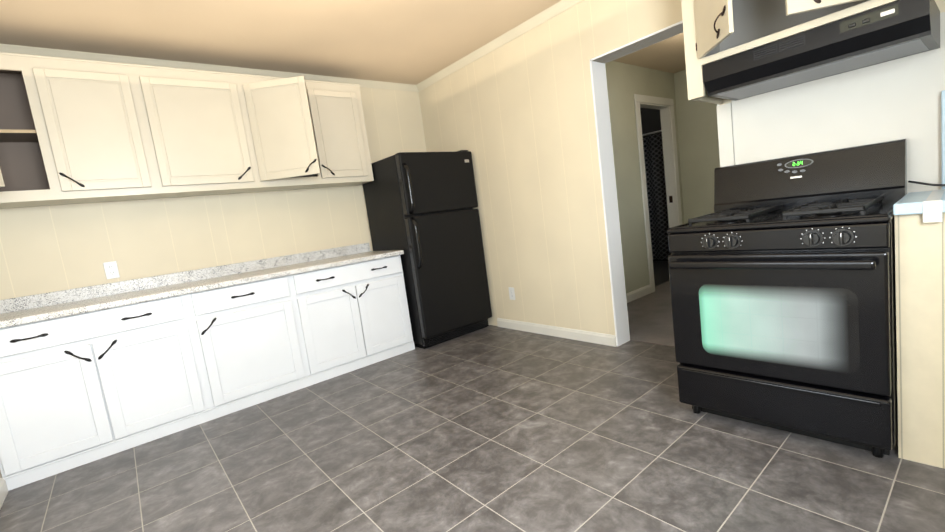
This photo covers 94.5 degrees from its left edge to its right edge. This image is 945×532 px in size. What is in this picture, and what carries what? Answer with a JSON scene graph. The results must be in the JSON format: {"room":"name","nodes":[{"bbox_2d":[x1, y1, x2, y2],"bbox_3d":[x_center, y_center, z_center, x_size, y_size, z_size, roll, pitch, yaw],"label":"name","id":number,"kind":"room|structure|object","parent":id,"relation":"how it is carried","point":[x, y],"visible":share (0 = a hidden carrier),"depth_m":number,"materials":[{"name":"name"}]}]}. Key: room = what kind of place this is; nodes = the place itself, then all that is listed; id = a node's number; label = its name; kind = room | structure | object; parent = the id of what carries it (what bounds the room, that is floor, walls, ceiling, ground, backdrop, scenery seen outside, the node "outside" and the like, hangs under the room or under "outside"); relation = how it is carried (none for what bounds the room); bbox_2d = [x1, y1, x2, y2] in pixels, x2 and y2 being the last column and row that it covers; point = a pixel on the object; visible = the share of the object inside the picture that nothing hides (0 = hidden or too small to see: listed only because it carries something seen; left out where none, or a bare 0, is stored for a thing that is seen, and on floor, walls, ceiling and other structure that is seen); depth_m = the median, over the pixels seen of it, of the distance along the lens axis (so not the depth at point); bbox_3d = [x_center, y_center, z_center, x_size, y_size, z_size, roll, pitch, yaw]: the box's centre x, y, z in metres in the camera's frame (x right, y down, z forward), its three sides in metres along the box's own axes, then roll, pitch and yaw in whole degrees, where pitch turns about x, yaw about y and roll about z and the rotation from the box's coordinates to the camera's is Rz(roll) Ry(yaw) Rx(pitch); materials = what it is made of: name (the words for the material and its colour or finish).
{"room":"kitchen","nodes":[
{"label":"kitchen","id":0,"kind":"room"},
{"bbox_2d":[0,87,426,299],"bbox_3d":[-1.761,-0.340,3.651,3.469,2.480,0.100,-13,9,-39],"label":"wall","id":1,"kind":"structure","parent":0,"point":[48,249],"depth_m":3.29,"materials":[{"name":"beige paint"}]},
{"bbox_2d":[0,120,19,199],"bbox_3d":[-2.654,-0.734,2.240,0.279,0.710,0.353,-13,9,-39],"label":"upper cabinet","id":2,"kind":"object","parent":1,"relation":"attached to","point":[8,186],"depth_m":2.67,"materials":[{"name":"beige paint"}]},
{"bbox_2d":[103,261,119,278],"bbox_3d":[-2.475,0.028,2.998,0.072,0.116,0.007,-13,9,-39],"label":"electrical outlet","id":3,"kind":"object","parent":1,"relation":"attached to","point":[111,270],"visible":1,"depth_m":3.00,"materials":[{"name":"white plastic"}]},
{"bbox_2d":[0,44,417,91],"bbox_3d":[-1.832,-1.544,3.481,3.369,0.052,0.052,-13,9,-39],"label":"crown molding","id":4,"kind":"structure","parent":1,"relation":"attached to","point":[17,49],"depth_m":3.24,"materials":[{"name":"paint"}]},
{"bbox_2d":[232,74,323,183],"bbox_3d":[-1.447,-1.014,3.249,0.419,0.710,0.323,-13,9,-39],"label":"upper cabinet","id":5,"kind":"object","parent":1,"relation":"attached to","point":[276,121],"depth_m":3.25,"materials":[{"name":"beige paint"}]},
{"bbox_2d":[0,0,560,84],"bbox_3d":[0.522,-1.816,2.599,6.149,0.080,4.600,-13,9,-39],"label":"ceiling","id":6,"kind":"structure","parent":0,"point":[414,42],"depth_m":2.94,"materials":[{"name":"paint"}]},
{"bbox_2d":[0,325,944,531],"bbox_3d":[-0.106,0.915,2.113,3.629,0.060,4.600,-13,9,-39],"label":"floor","id":7,"kind":"structure","parent":0,"point":[491,428],"depth_m":1.99,"materials":[{"name":"tile"}]},
{"bbox_2d":[0,295,211,490],"bbox_3d":[-2.307,0.672,2.745,0.946,0.842,0.614,-13,9,-39],"label":"base cabinet","id":8,"kind":"object","parent":7,"relation":"on","point":[76,390],"depth_m":2.48,"materials":[{"name":"white paint"}]},
{"bbox_2d":[0,243,403,327],"bbox_3d":[-1.757,0.059,3.174,2.535,0.119,0.644,-13,9,-39],"label":"countertop","id":9,"kind":"structure","parent":8,"relation":"on","point":[37,308],"depth_m":3.00,"materials":[{"name":"stone"}]},
{"bbox_2d":[184,276,307,419],"bbox_3d":[-1.703,0.533,3.241,0.642,0.842,0.614,-13,9,-39],"label":"base cabinet","id":10,"kind":"object","parent":7,"relation":"on","point":[246,337],"depth_m":2.98,"materials":[{"name":"white paint"}]},
{"bbox_2d":[288,255,414,385],"bbox_3d":[-1.103,0.395,3.732,0.932,0.842,0.614,-13,9,-39],"label":"base cabinet","id":11,"kind":"object","parent":7,"relation":"on","point":[350,317],"depth_m":3.46,"materials":[{"name":"white paint"}]},
{"bbox_2d":[363,150,491,348],"bbox_3d":[-0.410,-0.173,4.128,0.772,1.687,0.791,-13,9,-39],"label":"refrigerator","id":12,"kind":"object","parent":7,"relation":"on","point":[422,214],"visible":0.94,"depth_m":3.83,"materials":[{"name":"black painted metal"},{"name":"plastic"}]},
{"bbox_2d":[667,139,906,457],"bbox_3d":[1.427,0.096,1.998,0.784,1.182,0.760,-13,9,-41],"label":"stove","id":13,"kind":"object","parent":7,"relation":"on","point":[782,278],"visible":0.96,"depth_m":1.78,"materials":[{"name":"black metal"}]},
{"bbox_2d":[894,212,944,468],"bbox_3d":[1.901,0.229,1.521,0.688,0.910,0.578,-13,9,-41],"label":"base cabinet","id":14,"kind":"object","parent":7,"relation":"on","point":[920,283],"visible":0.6,"depth_m":1.53,"materials":[{"name":"beige wood"}]},
{"bbox_2d":[893,90,944,222],"bbox_3d":[1.844,-0.428,1.470,0.608,0.470,0.579,-13,9,-41],"label":"countertop","id":15,"kind":"structure","parent":14,"relation":"on","point":[929,206],"depth_m":1.50,"materials":[{"name":"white laminate"}]},
{"bbox_2d":[908,180,944,185],"bbox_3d":[2.033,-0.338,1.669,0.029,0.052,0.526,-13,9,-41],"label":"power cord","id":16,"kind":"object","parent":15,"relation":"on","point":[922,183],"visible":1,"depth_m":1.83,"materials":[{"name":"black rubber"}]},
{"bbox_2d":[605,61,683,292],"bbox_3d":[1.559,-0.880,4.504,2.520,2.480,0.100,-13,9,-39],"label":"wall","id":17,"kind":"structure","parent":0,"point":[626,82],"depth_m":4.50,"materials":[{"name":"paint"}]},
{"bbox_2d":[626,284,650,302],"bbox_3d":[1.365,0.380,4.285,1.499,0.100,0.014,-13,9,-39],"label":"baseboard","id":18,"kind":"structure","parent":17,"relation":"attached to","point":[637,293],"depth_m":4.58,"materials":[{"name":"paint"}]},
{"bbox_2d":[634,94,681,292],"bbox_3d":[2.090,-0.811,4.933,0.830,2.105,0.122,-13,9,-39],"label":"door frame","id":19,"kind":"structure","parent":17,"relation":"attached to","point":[665,106],"depth_m":5.02,"materials":[{"name":"paint"}]},
{"bbox_2d":[613,33,685,72],"bbox_3d":[1.907,-2.046,3.674,2.419,0.080,1.605,-13,9,-39],"label":"ceiling","id":20,"kind":"structure","parent":0,"point":[667,55],"depth_m":4.31,"materials":[{"name":"paint"}]},
{"bbox_2d":[627,281,674,346],"bbox_3d":[1.838,0.369,4.514,2.520,0.066,3.150,-13,9,-39],"label":"floor","id":21,"kind":"structure","parent":0,"point":[650,319],"depth_m":3.82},
{"bbox_2d":[640,108,669,286],"bbox_3d":[1.891,-1.069,5.712,2.520,2.480,1.345,-13,9,-39],"label":"wall","id":22,"kind":"structure","parent":0,"point":[650,120],"depth_m":6.43,"materials":[{"name":"paint"}]},
{"bbox_2d":[642,130,670,259],"bbox_3d":[2.569,-0.978,6.257,0.057,1.797,1.305,-13,9,-39],"label":"shower curtain","id":23,"kind":"object","parent":22,"relation":"hanging from","point":[655,182],"visible":0.25,"depth_m":6.20,"materials":[{"name":"black fabric"}]},
{"bbox_2d":[419,0,944,334],"bbox_3d":[1.018,-0.639,3.085,0.160,2.480,4.500,-13,9,-39],"label":"wall","id":24,"kind":"structure","parent":0,"point":[515,117],"depth_m":3.49,"materials":[{"name":"beige paint"}]},
{"bbox_2d":[416,0,583,91],"bbox_3d":[0.811,-1.815,2.837,0.052,0.052,4.400,-13,9,-39],"label":"crown molding","id":25,"kind":"structure","parent":24,"relation":"attached to","point":[561,6],"depth_m":3.52,"materials":[{"name":"paint"}]},
{"bbox_2d":[508,287,514,299],"bbox_3d":[0.360,0.253,4.003,0.007,0.116,0.072,-13,9,-39],"label":"electrical outlet","id":26,"kind":"object","parent":24,"relation":"attached to","point":[511,293],"visible":1,"depth_m":4.00,"materials":[{"name":"white plastic"}]},
{"bbox_2d":[497,318,615,346],"bbox_3d":[0.651,0.549,3.727,0.014,0.085,1.282,-13,9,-39],"label":"baseboard","id":27,"kind":"structure","parent":24,"relation":"attached to","point":[588,336],"depth_m":3.62,"materials":[{"name":"paint"}]},
{"bbox_2d":[589,20,734,345],"bbox_3d":[1.267,-0.420,2.834,0.178,2.042,0.863,-13,9,-39],"label":"door frame","id":28,"kind":"structure","parent":24,"relation":"attached to","point":[607,167],"depth_m":3.10,"materials":[{"name":"white paint"}]},
{"bbox_2d":[681,0,898,104],"bbox_3d":[1.327,-1.308,1.875,0.645,0.952,0.850,-13,9,-39],"label":"upper cabinet","id":29,"kind":"object","parent":24,"relation":"attached to","point":[715,30],"visible":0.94,"depth_m":2.08,"materials":[{"name":"beige wood"}]},
{"bbox_2d":[703,0,939,100],"bbox_3d":[1.508,-0.928,1.946,0.398,0.142,0.760,-13,9,-39],"label":"range hood","id":30,"kind":"object","parent":29,"relation":"attached to","point":[894,30],"visible":1,"depth_m":1.79,"materials":[{"name":"black metal"}]},
{"bbox_2d":[731,12,944,193],"bbox_3d":[1.973,-0.208,1.909,0.006,1.660,1.463,-13,9,-39],"label":"backsplash","id":31,"kind":"structure","parent":24,"relation":"attached to","point":[896,99],"depth_m":2.00,"materials":[{"name":"paint"}]},
{"bbox_2d":[673,69,719,223],"bbox_3d":[3.021,-1.085,4.601,0.100,2.480,1.605,-13,9,-39],"label":"wall","id":32,"kind":"structure","parent":0,"point":[698,139],"depth_m":5.01,"materials":[{"name":"paint"}]},
{"bbox_3d":[-1.582,-0.026,0.823,0.100,2.480,4.500,-13,9,-39],"label":"wall","id":33,"kind":"structure","parent":0,"visible":0},
{"bbox_2d":[0,478,7,508],"bbox_3d":[-1.218,1.146,0.799,0.014,0.085,3.780,-13,9,-39],"label":"baseboard","id":34,"kind":"structure","parent":33,"relation":"attached to","point":[3,490],"depth_m":2.20,"materials":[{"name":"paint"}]}
]}

